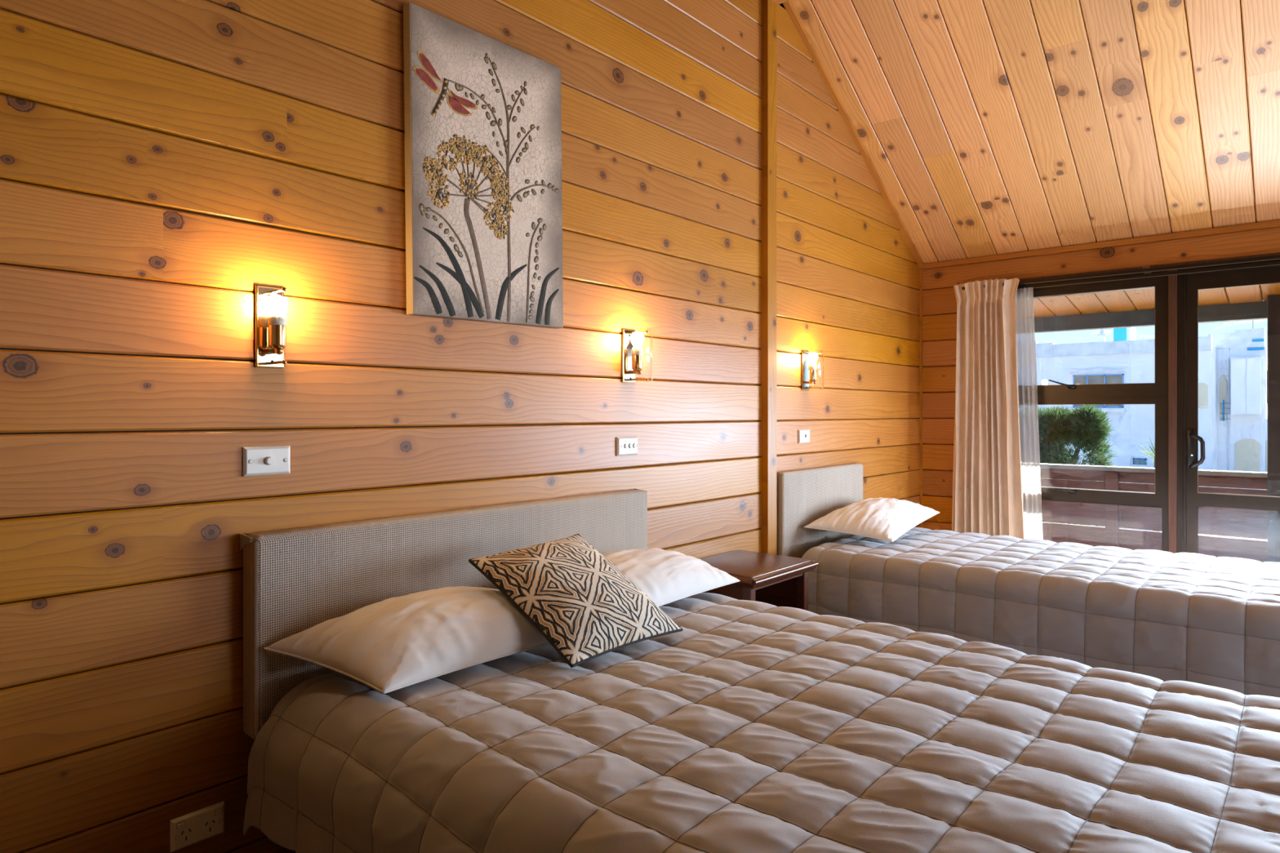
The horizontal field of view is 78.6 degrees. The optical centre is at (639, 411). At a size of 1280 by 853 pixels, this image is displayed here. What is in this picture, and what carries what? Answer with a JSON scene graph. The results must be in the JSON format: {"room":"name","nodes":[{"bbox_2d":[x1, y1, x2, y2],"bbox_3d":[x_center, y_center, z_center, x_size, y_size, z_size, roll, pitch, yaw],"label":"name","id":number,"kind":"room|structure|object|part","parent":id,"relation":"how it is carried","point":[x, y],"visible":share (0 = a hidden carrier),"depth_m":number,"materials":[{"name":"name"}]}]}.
{"room":"hotel room","nodes":[
{"label":"hotel room","id":0,"kind":"room"},
{"bbox_2d":[0,0,919,852],"bbox_3d":[-0.705,-0.989,2.204,0.100,4.478,7.620,0,0,41],"label":"wall","id":1,"kind":"structure","parent":0,"point":[162,162],"depth_m":1.98,"materials":[{"name":"brown wood"}]},
{"bbox_2d":[169,801,224,852],"bbox_3d":[-1.000,0.942,1.774,0.015,0.072,0.114,0,0,41],"label":"power outlet","id":2,"kind":"object","parent":1,"relation":"attached to","point":[186,830],"visible":1,"depth_m":1.77,"materials":[{"name":"beige plastic"}]},
{"bbox_2d":[242,445,289,476],"bbox_3d":[-0.897,0.119,1.889,0.022,0.070,0.113,0,0,41],"label":"dimmer switch","id":3,"kind":"object","parent":1,"relation":"attached to","point":[273,460],"visible":1,"depth_m":1.88,"materials":[{"name":"white plastic"}]},
{"bbox_2d":[254,284,288,368],"bbox_3d":[-0.868,-0.205,1.871,0.087,0.198,0.068,0,0,41],"label":"wall sconce","id":4,"kind":"object","parent":1,"relation":"attached to","point":[270,302],"visible":1,"depth_m":1.87,"materials":[{"name":"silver metal"}]},
{"bbox_2d":[258,287,282,365],"bbox_3d":[-0.894,-0.205,1.894,0.001,0.186,0.056,0,0,41],"label":"mirror","id":5,"kind":"object","parent":4,"relation":"attached to","point":[266,357],"depth_m":1.88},
{"bbox_3d":[-0.868,-0.117,1.871,0.071,0.007,0.007,0,0,41],"label":"rod","id":6,"kind":"part","parent":4,"relation":"part of","materials":[{"name":"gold metal"}]},
{"bbox_3d":[-0.873,-0.145,1.876,0.056,0.020,0.020,0,0,41],"label":"arm","id":7,"kind":"part","parent":4,"relation":"part of","materials":[{"name":"gold metal"}]},
{"bbox_3d":[-0.868,-0.288,1.871,0.071,0.007,0.007,0,0,41],"label":"rod","id":8,"kind":"part","parent":4,"relation":"part of","materials":[{"name":"gold metal"}]},
{"bbox_3d":[-0.867,-0.260,1.870,0.047,0.052,0.047,0,0,41],"label":"bulb","id":9,"kind":"part","parent":4,"relation":"part of","materials":[{"name":"white glass"}]},
{"bbox_2d":[403,1,563,328],"bbox_3d":[-0.455,-0.704,2.385,0.039,0.874,0.594,0,1,41],"label":"painting","id":10,"kind":"object","parent":1,"relation":"attached to","point":[482,113],"visible":1,"depth_m":2.34,"materials":[{"name":"fabric"}]},
{"bbox_3d":[-0.538,-0.433,2.264,0.002,0.279,0.216,0,1,41],"label":"painted stem","id":11,"kind":"part","parent":10,"relation":"part of","materials":[{"name":"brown paint"}]},
{"bbox_3d":[-0.482,-0.452,2.330,0.002,0.350,0.098,0,1,41],"label":"painted stem","id":12,"kind":"part","parent":10,"relation":"part of","materials":[{"name":"brown paint"}]},
{"bbox_3d":[-0.479,-0.874,2.334,0.002,0.166,0.214,0,1,41],"label":"painted stem","id":13,"kind":"part","parent":10,"relation":"part of","materials":[{"name":"brown paint"}]},
{"bbox_3d":[-0.433,-0.758,2.387,0.002,0.065,0.072,0,1,41],"label":"painted stem","id":14,"kind":"part","parent":10,"relation":"part of","materials":[{"name":"brown paint"}]},
{"bbox_3d":[-0.427,-0.673,2.393,0.002,0.791,0.079,0,1,41],"label":"painted stem","id":15,"kind":"part","parent":10,"relation":"part of","materials":[{"name":"brown paint"}]},
{"bbox_3d":[-0.384,-0.963,2.444,0.002,0.138,0.073,0,1,41],"label":"painted stem","id":16,"kind":"part","parent":10,"relation":"part of","materials":[{"name":"brown paint"}]},
{"bbox_3d":[-0.370,-0.833,2.460,0.002,0.154,0.116,0,1,41],"label":"painted stem","id":17,"kind":"part","parent":10,"relation":"part of","materials":[{"name":"brown paint"}]},
{"bbox_3d":[-0.338,-0.451,2.497,0.002,0.339,0.069,0,1,41],"label":"painted stem","id":18,"kind":"part","parent":10,"relation":"part of","materials":[{"name":"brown paint"}]},
{"bbox_3d":[-0.334,-0.694,2.502,0.002,0.079,0.207,0,1,41],"label":"painted stem","id":19,"kind":"part","parent":10,"relation":"part of","materials":[{"name":"brown paint"}]},
{"bbox_2d":[616,436,638,456],"bbox_3d":[-0.044,0.128,2.884,0.014,0.069,0.115,0,0,41],"label":"light switch","id":20,"kind":"object","parent":1,"relation":"attached to","point":[625,446],"visible":1,"depth_m":2.87,"materials":[{"name":"white plastic"}]},
{"bbox_2d":[622,327,653,382],"bbox_3d":[-0.008,-0.205,2.862,0.097,0.199,0.106,0,0,41],"label":"wall sconce","id":21,"kind":"object","parent":1,"relation":"attached to","point":[632,341],"visible":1,"depth_m":2.87,"materials":[{"name":"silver metal"}]},
{"bbox_3d":[-0.041,-0.205,2.891,0.008,0.198,0.068,0,0,41],"label":"plate","id":22,"kind":"part","parent":21,"relation":"part of","materials":[{"name":"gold metal"}]},
{"bbox_2d":[624,330,635,381],"bbox_3d":[-0.038,-0.205,2.888,0.001,0.186,0.056,0,0,41],"label":"mirror","id":23,"kind":"object","parent":21,"relation":"attached to","point":[628,375],"depth_m":2.88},
{"bbox_3d":[-0.017,-0.145,2.870,0.056,0.020,0.020,0,0,41],"label":"arm","id":24,"kind":"part","parent":21,"relation":"part of","materials":[{"name":"gold metal"}]},
{"bbox_3d":[-0.010,-0.263,2.864,0.051,0.060,0.051,0,0,41],"label":"bulb","id":25,"kind":"part","parent":21,"relation":"part of","materials":[{"name":"white glass"}]},
{"bbox_3d":[-0.007,-0.117,2.862,0.081,0.007,0.007,0,0,41],"label":"rod","id":26,"kind":"part","parent":21,"relation":"part of","materials":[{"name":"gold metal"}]},
{"bbox_3d":[0.019,-0.206,2.838,0.021,0.198,0.106,0,0,41],"label":"lamp shade","id":27,"kind":"part","parent":21,"relation":"part of","materials":[{"name":"clear glass"}]},
{"bbox_2d":[758,0,776,555],"bbox_3d":[0.590,-0.398,3.622,0.052,3.296,0.080,0,0,41],"label":"trim","id":28,"kind":"structure","parent":1,"relation":"attached to","point":[768,25],"depth_m":3.59,"materials":[{"name":"brown wood"}]},
{"bbox_2d":[773,0,789,4],"bbox_3d":[2.260,-1.990,2.198,4.400,0.190,0.090,0,0,41],"label":"trim","id":29,"kind":"structure","parent":1,"relation":"attached to","point":[778,2],"depth_m":3.61,"materials":[{"name":"brown wood"}]},
{"bbox_2d":[797,429,809,443],"bbox_3d":[0.817,0.123,3.883,0.014,0.068,0.110,0,0,41],"label":"light switch","id":30,"kind":"object","parent":1,"relation":"attached to","point":[803,435],"visible":1,"depth_m":3.87,"materials":[{"name":"white plastic"}]},
{"bbox_2d":[801,348,823,390],"bbox_3d":[0.857,-0.205,3.865,0.097,0.199,0.106,0,0,41],"label":"wall sconce","id":31,"kind":"object","parent":1,"relation":"attached to","point":[809,372],"visible":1,"depth_m":3.87,"materials":[{"name":"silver metal"}]},
{"bbox_3d":[0.823,-0.205,3.894,0.008,0.198,0.068,0,0,41],"label":"plate","id":32,"kind":"part","parent":31,"relation":"part of","materials":[{"name":"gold metal"}]},
{"bbox_2d":[803,351,808,389],"bbox_3d":[0.826,-0.205,3.891,0.001,0.186,0.056,0,0,41],"label":"mirror","id":33,"kind":"object","parent":31,"relation":"attached to","point":[806,362],"depth_m":3.88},
{"bbox_3d":[0.847,-0.145,3.873,0.056,0.020,0.020,0,0,41],"label":"arm","id":34,"kind":"part","parent":31,"relation":"part of","materials":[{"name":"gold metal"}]},
{"bbox_3d":[0.854,-0.263,3.867,0.051,0.060,0.051,0,0,41],"label":"bulb","id":35,"kind":"part","parent":31,"relation":"part of","materials":[{"name":"white glass"}]},
{"bbox_3d":[0.857,-0.117,3.865,0.081,0.007,0.007,0,0,41],"label":"rod","id":36,"kind":"part","parent":31,"relation":"part of","materials":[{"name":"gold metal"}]},
{"bbox_3d":[0.884,-0.206,3.842,0.021,0.198,0.106,0,0,41],"label":"lamp shade","id":37,"kind":"part","parent":31,"relation":"part of","materials":[{"name":"clear glass"}]},
{"bbox_2d":[782,0,924,266],"bbox_3d":[0.573,-2.074,3.590,0.028,2.308,3.812,0,0,41],"label":"trim","id":38,"kind":"structure","parent":1,"relation":"attached to","point":[788,5],"depth_m":4.23,"materials":[{"name":"brown wood"}]},
{"bbox_2d":[919,269,922,528],"bbox_3d":[1.808,0.165,5.033,0.014,2.170,0.014,0,0,41],"label":"trim","id":39,"kind":"structure","parent":1,"relation":"attached to","point":[920,270],"depth_m":5.03,"materials":[{"name":"brown wood"}]},
{"bbox_2d":[782,0,1279,263],"bbox_3d":[0.962,-2.122,0.768,4.500,2.384,7.723,0,0,41],"label":"ceiling","id":40,"kind":"structure","parent":0,"point":[989,127],"depth_m":3.77,"materials":[{"name":"brown wood"}]},
{"bbox_2d":[918,220,1279,530],"bbox_3d":[3.468,0.155,3.678,4.500,2.390,0.100,0,0,41],"label":"wall","id":41,"kind":"structure","parent":0,"point":[939,297],"depth_m":4.91,"materials":[{"name":"brown wood"}]},
{"bbox_2d":[1017,270,1168,551],"bbox_3d":[2.494,0.234,4.474,0.883,1.992,0.105,0,0,41],"label":"window","id":42,"kind":"structure","parent":41,"relation":"in","point":[1157,393],"depth_m":4.28,"materials":[{"name":"brown metal"}]},
{"bbox_3d":[2.488,-0.413,4.489,0.855,0.583,0.050,0,0,41],"label":"sash","id":43,"kind":"part","parent":42,"relation":"part of","materials":[{"name":"brown metal"}]},
{"bbox_3d":[2.488,0.201,4.489,0.855,0.546,0.050,0,0,41],"label":"sash","id":44,"kind":"part","parent":42,"relation":"part of","materials":[{"name":"clear glass"}]},
{"bbox_2d":[919,219,1279,269],"bbox_3d":[3.467,-0.929,3.599,4.400,0.030,0.028,0,0,41],"label":"trim","id":45,"kind":"structure","parent":41,"relation":"attached to","point":[1273,224],"depth_m":4.32,"materials":[{"name":"brown wood"}]},
{"bbox_2d":[961,254,1279,289],"bbox_3d":[2.922,-0.755,3.955,2.590,0.035,0.026,0,0,41],"label":"track","id":46,"kind":"object","parent":41,"relation":"attached to","point":[1145,268],"visible":0.91,"depth_m":4.13,"materials":[{"name":"brown metal"}]},
{"bbox_2d":[951,277,1024,539],"bbox_3d":[2.066,0.216,4.652,0.429,2.008,0.068,0,0,41],"label":"window curtain","id":47,"kind":"object","parent":46,"relation":"hanging from","point":[988,490],"visible":0.8,"depth_m":4.65,"materials":[{"name":"beige fabric"}]},
{"bbox_2d":[1017,260,1279,288],"bbox_3d":[2.955,-0.741,3.993,2.590,0.047,0.026,0,0,41],"label":"track","id":48,"kind":"object","parent":41,"relation":"attached to","point":[1148,274],"visible":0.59,"depth_m":4.16,"materials":[{"name":"brown metal"}]},
{"bbox_2d":[1015,287,1043,539],"bbox_3d":[2.254,0.249,4.563,0.188,1.942,0.033,0,0,41],"label":"sheer curtain","id":49,"kind":"object","parent":48,"relation":"hanging from","point":[1024,312],"visible":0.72,"depth_m":4.55,"materials":[{"name":"white fabric"}]},
{"bbox_2d":[1018,252,1279,280],"bbox_3d":[3.006,-0.773,4.007,2.330,0.022,0.045,0,0,41],"label":"trim","id":50,"kind":"structure","parent":41,"relation":"attached to","point":[1277,253],"depth_m":4.18,"materials":[{"name":"brown wood"}]},
{"bbox_2d":[1033,283,1279,333],"bbox_3d":[3.897,-0.847,4.404,10.000,0.466,1.560,0,0,41],"label":"roof","id":51,"kind":"structure","parent":41,"relation":"attached to","point":[1128,308],"depth_m":5.48,"materials":[{"name":"brown wood"}]},
{"bbox_2d":[1168,269,1177,553],"bbox_3d":[2.854,0.244,4.184,0.039,2.011,0.095,0,0,41],"label":"trim","id":52,"kind":"structure","parent":41,"relation":"attached to","point":[1172,279],"depth_m":4.15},
{"bbox_2d":[1177,259,1279,553],"bbox_3d":[3.375,0.244,3.705,1.377,2.012,0.140,0,0,41],"label":"door","id":53,"kind":"structure","parent":41,"relation":"in","point":[1188,497],"depth_m":4.10,"materials":[{"name":"brown metal"}]},
{"bbox_3d":[2.887,0.199,4.069,0.042,0.207,0.092,0,0,-6],"label":"handle","id":54,"kind":"part","parent":53,"relation":"part of","materials":[{"name":"black plastic"}]},
{"bbox_3d":[0.993,1.300,0.728,4.600,0.100,7.800,0,0,41],"label":"floor","id":55,"kind":"structure","parent":0,"visible":0},
{"bbox_2d":[239,488,647,739],"bbox_3d":[-0.455,0.768,2.357,0.076,0.962,1.415,0,0,41],"label":"headboard","id":56,"kind":"object","parent":55,"relation":"on","point":[295,580],"visible":0.59,"depth_m":2.03,"materials":[{"name":"grey fabric"}]},
{"bbox_2d":[700,549,818,610],"bbox_3d":[0.429,0.927,3.142,0.386,0.645,0.496,0,0,41],"label":"nightstand","id":57,"kind":"object","parent":55,"relation":"on","point":[778,580],"visible":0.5,"depth_m":3.13,"materials":[{"name":"brown wood"}]},
{"bbox_3d":[0.283,0.914,3.003,0.285,0.552,0.012,0,0,41],"label":"panel","id":58,"kind":"part","parent":57,"relation":"part of","materials":[{"name":"brown wood"}]},
{"bbox_3d":[0.404,0.944,2.899,0.036,0.612,0.036,0,0,41],"label":"leg","id":59,"kind":"part","parent":57,"relation":"part of","materials":[{"name":"brown wood"}]},
{"bbox_3d":[0.431,0.630,3.140,0.380,0.040,0.496,0,0,41],"label":"edge moulding","id":60,"kind":"part","parent":57,"relation":"part of","materials":[{"name":"brown wood"}]},
{"bbox_3d":[0.545,0.914,3.306,0.285,0.552,0.012,0,0,41],"label":"panel","id":61,"kind":"part","parent":57,"relation":"part of","materials":[{"name":"brown wood"}]},
{"bbox_3d":[0.665,0.944,3.202,0.036,0.612,0.036,0,0,41],"label":"leg","id":62,"kind":"part","parent":57,"relation":"part of","materials":[{"name":"brown wood"}]},
{"bbox_2d":[776,462,862,558],"bbox_3d":[0.925,0.766,3.975,0.054,0.966,0.867,0,0,41],"label":"headboard","id":63,"kind":"object","parent":55,"relation":"on","point":[803,496],"visible":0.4,"depth_m":3.82,"materials":[{"name":"grey fabric"}]},
{"bbox_3d":[0.314,0.964,1.729,1.895,0.572,1.340,0,0,41],"label":"bed","id":64,"kind":"object","parent":55,"relation":"on","visible":0},
{"bbox_2d":[243,592,1279,852],"bbox_3d":[0.352,0.830,1.731,1.926,0.439,1.587,0,0,41],"label":"quilt","id":65,"kind":"object","parent":64,"relation":"on","point":[753,726],"visible":0.89,"depth_m":1.48,"materials":[{"name":"beige fabric"}]},
{"bbox_2d":[264,586,551,693],"bbox_3d":[-0.509,0.528,1.937,0.360,0.149,0.675,0,0,41],"label":"pillow","id":66,"kind":"object","parent":65,"relation":"on","point":[392,644],"visible":0.88,"depth_m":1.81,"materials":[{"name":"white fabric"}]},
{"bbox_2d":[468,533,683,667],"bbox_3d":[-0.167,0.487,2.112,0.368,0.241,0.468,0,0,41],"label":"cushion","id":67,"kind":"object","parent":65,"relation":"on","point":[584,606],"visible":1,"depth_m":2.02,"materials":[{"name":"beige fabric"}]},
{"bbox_2d":[601,547,740,606],"bbox_3d":[-0.021,0.523,2.535,0.358,0.145,0.742,0,0,38],"label":"pillow","id":68,"kind":"object","parent":65,"relation":"on","point":[665,576],"visible":0.54,"depth_m":2.48,"materials":[{"name":"white fabric"}]},
{"bbox_3d":[1.754,0.965,3.399,1.895,0.570,0.860,0,0,41],"label":"bed","id":69,"kind":"object","parent":55,"relation":"on","visible":0},
{"bbox_2d":[801,527,1279,697],"bbox_3d":[1.786,0.886,3.368,1.890,0.545,1.091,0,0,41],"label":"quilt","id":70,"kind":"object","parent":69,"relation":"on","point":[1197,618],"visible":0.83,"depth_m":2.97,"materials":[{"name":"beige fabric"}]},
{"bbox_2d":[804,497,939,542],"bbox_3d":[1.188,0.521,3.946,0.383,0.158,0.852,0,0,37],"label":"pillow","id":71,"kind":"object","parent":70,"relation":"on","point":[886,519],"visible":1,"depth_m":3.75,"materials":[{"name":"white fabric"}]},
{"label":"outside","id":72,"kind":"structure","parent":0,"visible":0},
{"bbox_2d":[1061,522,1267,541],"bbox_3d":[30.169,4.350,37.959,120.000,0.200,83.100,0,0,41],"label":"ground","id":73,"kind":"structure","parent":72,"point":[1061,522],"depth_m":26.92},
{"bbox_2d":[1037,404,1117,526],"bbox_3d":[6.417,2.047,12.933,2.479,4.408,2.010,0,0,41],"label":"bush","id":74,"kind":"object","parent":73,"relation":"on","point":[1084,426],"visible":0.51,"depth_m":12.30,"materials":[{"name":"green plant"}]},
{"bbox_2d":[1135,438,1159,531],"bbox_3d":[7.755,2.312,11.811,0.700,3.878,0.639,0,0,-23],"label":"tree","id":75,"kind":"object","parent":73,"relation":"on","point":[1153,447],"visible":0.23,"depth_m":11.84,"materials":[{"name":"green plant"}]},
{"bbox_2d":[1035,320,1267,489],"bbox_3d":[23.722,-0.050,38.136,22.000,8.600,9.250,0,0,41],"label":"stucco house","id":76,"kind":"structure","parent":73,"relation":"on","point":[1233,373],"depth_m":33.48,"materials":[{"name":"white paint"}]},
{"bbox_3d":[19.993,-0.920,35.547,0.530,1.420,0.020,0,0,41],"label":"pane","id":77,"kind":"part","parent":76,"relation":"part of","materials":[{"name":"grey glass"}]},
{"bbox_3d":[20.470,-0.920,35.136,0.650,1.420,0.020,0,0,41],"label":"pane","id":78,"kind":"part","parent":76,"relation":"part of","materials":[{"name":"grey glass"}]},
{"bbox_2d":[1070,367,1124,373],"bbox_3d":[20.479,-1.870,35.062,2.200,0.200,0.140,0,0,41],"label":"hood","id":79,"kind":"object","parent":76,"relation":"attached to","point":[1073,370],"depth_m":35.01,"materials":[{"name":"paint"}]},
{"bbox_3d":[20.493,-0.060,35.024,2.070,0.180,0.180,0,0,41],"label":"window sill","id":80,"kind":"part","parent":76,"relation":"part of","materials":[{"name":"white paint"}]},
{"bbox_2d":[1099,328,1105,333],"bbox_3d":[22.301,-3.960,37.743,0.228,0.420,0.240,0,0,41],"label":"chimney pot","id":81,"kind":"object","parent":76,"relation":"on","point":[1102,331],"depth_m":37.67,"materials":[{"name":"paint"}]},
{"bbox_3d":[21.008,-0.920,34.673,0.690,1.420,0.020,0,0,41],"label":"pane","id":82,"kind":"part","parent":76,"relation":"part of","materials":[{"name":"glass"}]},
{"bbox_3d":[22.762,-3.650,37.115,0.520,1.200,0.050,0,0,41],"label":"tower panel","id":83,"kind":"part","parent":76,"relation":"part of","materials":[{"name":"teal paint"}]},
{"bbox_3d":[18.041,-2.580,37.150,14.680,0.060,0.160,0,0,41],"label":"cornice","id":84,"kind":"part","parent":76,"relation":"part of","materials":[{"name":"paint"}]},
{"bbox_3d":[21.834,2.165,33.961,0.210,0.210,0.020,0,0,41],"label":"pane","id":85,"kind":"part","parent":76,"relation":"part of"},
{"bbox_2d":[1198,382,1207,408],"bbox_3d":[23.395,-0.675,32.609,0.420,1.050,0.050,0,0,41],"label":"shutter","id":86,"kind":"object","parent":76,"relation":"hanging from","point":[1202,387],"depth_m":32.56,"materials":[{"name":"white wood"}]},
{"bbox_3d":[24.881,-0.050,33.369,0.060,0.900,0.040,0,0,41],"label":"railing post","id":87,"kind":"part","parent":76,"relation":"part of","materials":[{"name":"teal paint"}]},
{"bbox_3d":[25.526,1.994,32.885,0.830,1.713,0.050,0,0,41],"label":"garage door","id":88,"kind":"part","parent":76,"relation":"part of","materials":[{"name":"white paint"}]},
{"bbox_3d":[26.174,2.025,32.465,0.280,1.650,0.040,0,0,41],"label":"doorway","id":89,"kind":"part","parent":76,"relation":"part of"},
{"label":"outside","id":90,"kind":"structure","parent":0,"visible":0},
{"bbox_3d":[3.942,1.400,4.457,10.000,0.100,1.700,0,0,41],"label":"deck","id":91,"kind":"object","parent":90,"visible":0},
{"bbox_2d":[1040,463,1267,562],"bbox_3d":[4.383,0.877,4.969,10.000,0.945,0.130,0,0,41],"label":"fence","id":92,"kind":"object","parent":91,"relation":"on","point":[1214,521],"visible":0.22,"depth_m":5.63,"materials":[{"name":"brown wood"}]},
{"bbox_3d":[3.450,0.895,5.718,0.080,0.910,0.048,0,0,41],"label":"fence post","id":93,"kind":"part","parent":92,"relation":"part of","materials":[{"name":"brown wood"}]},
{"bbox_3d":[4.386,0.420,4.972,10.000,0.030,0.120,0,0,41],"label":"rail","id":94,"kind":"part","parent":92,"relation":"part of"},
{"bbox_2d":[1267,293,1279,562],"bbox_3d":[4.117,0.300,5.013,0.160,2.100,0.126,0,0,41],"label":"post","id":95,"kind":"object","parent":91,"relation":"on","point":[1273,300],"visible":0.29,"depth_m":4.99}
]}

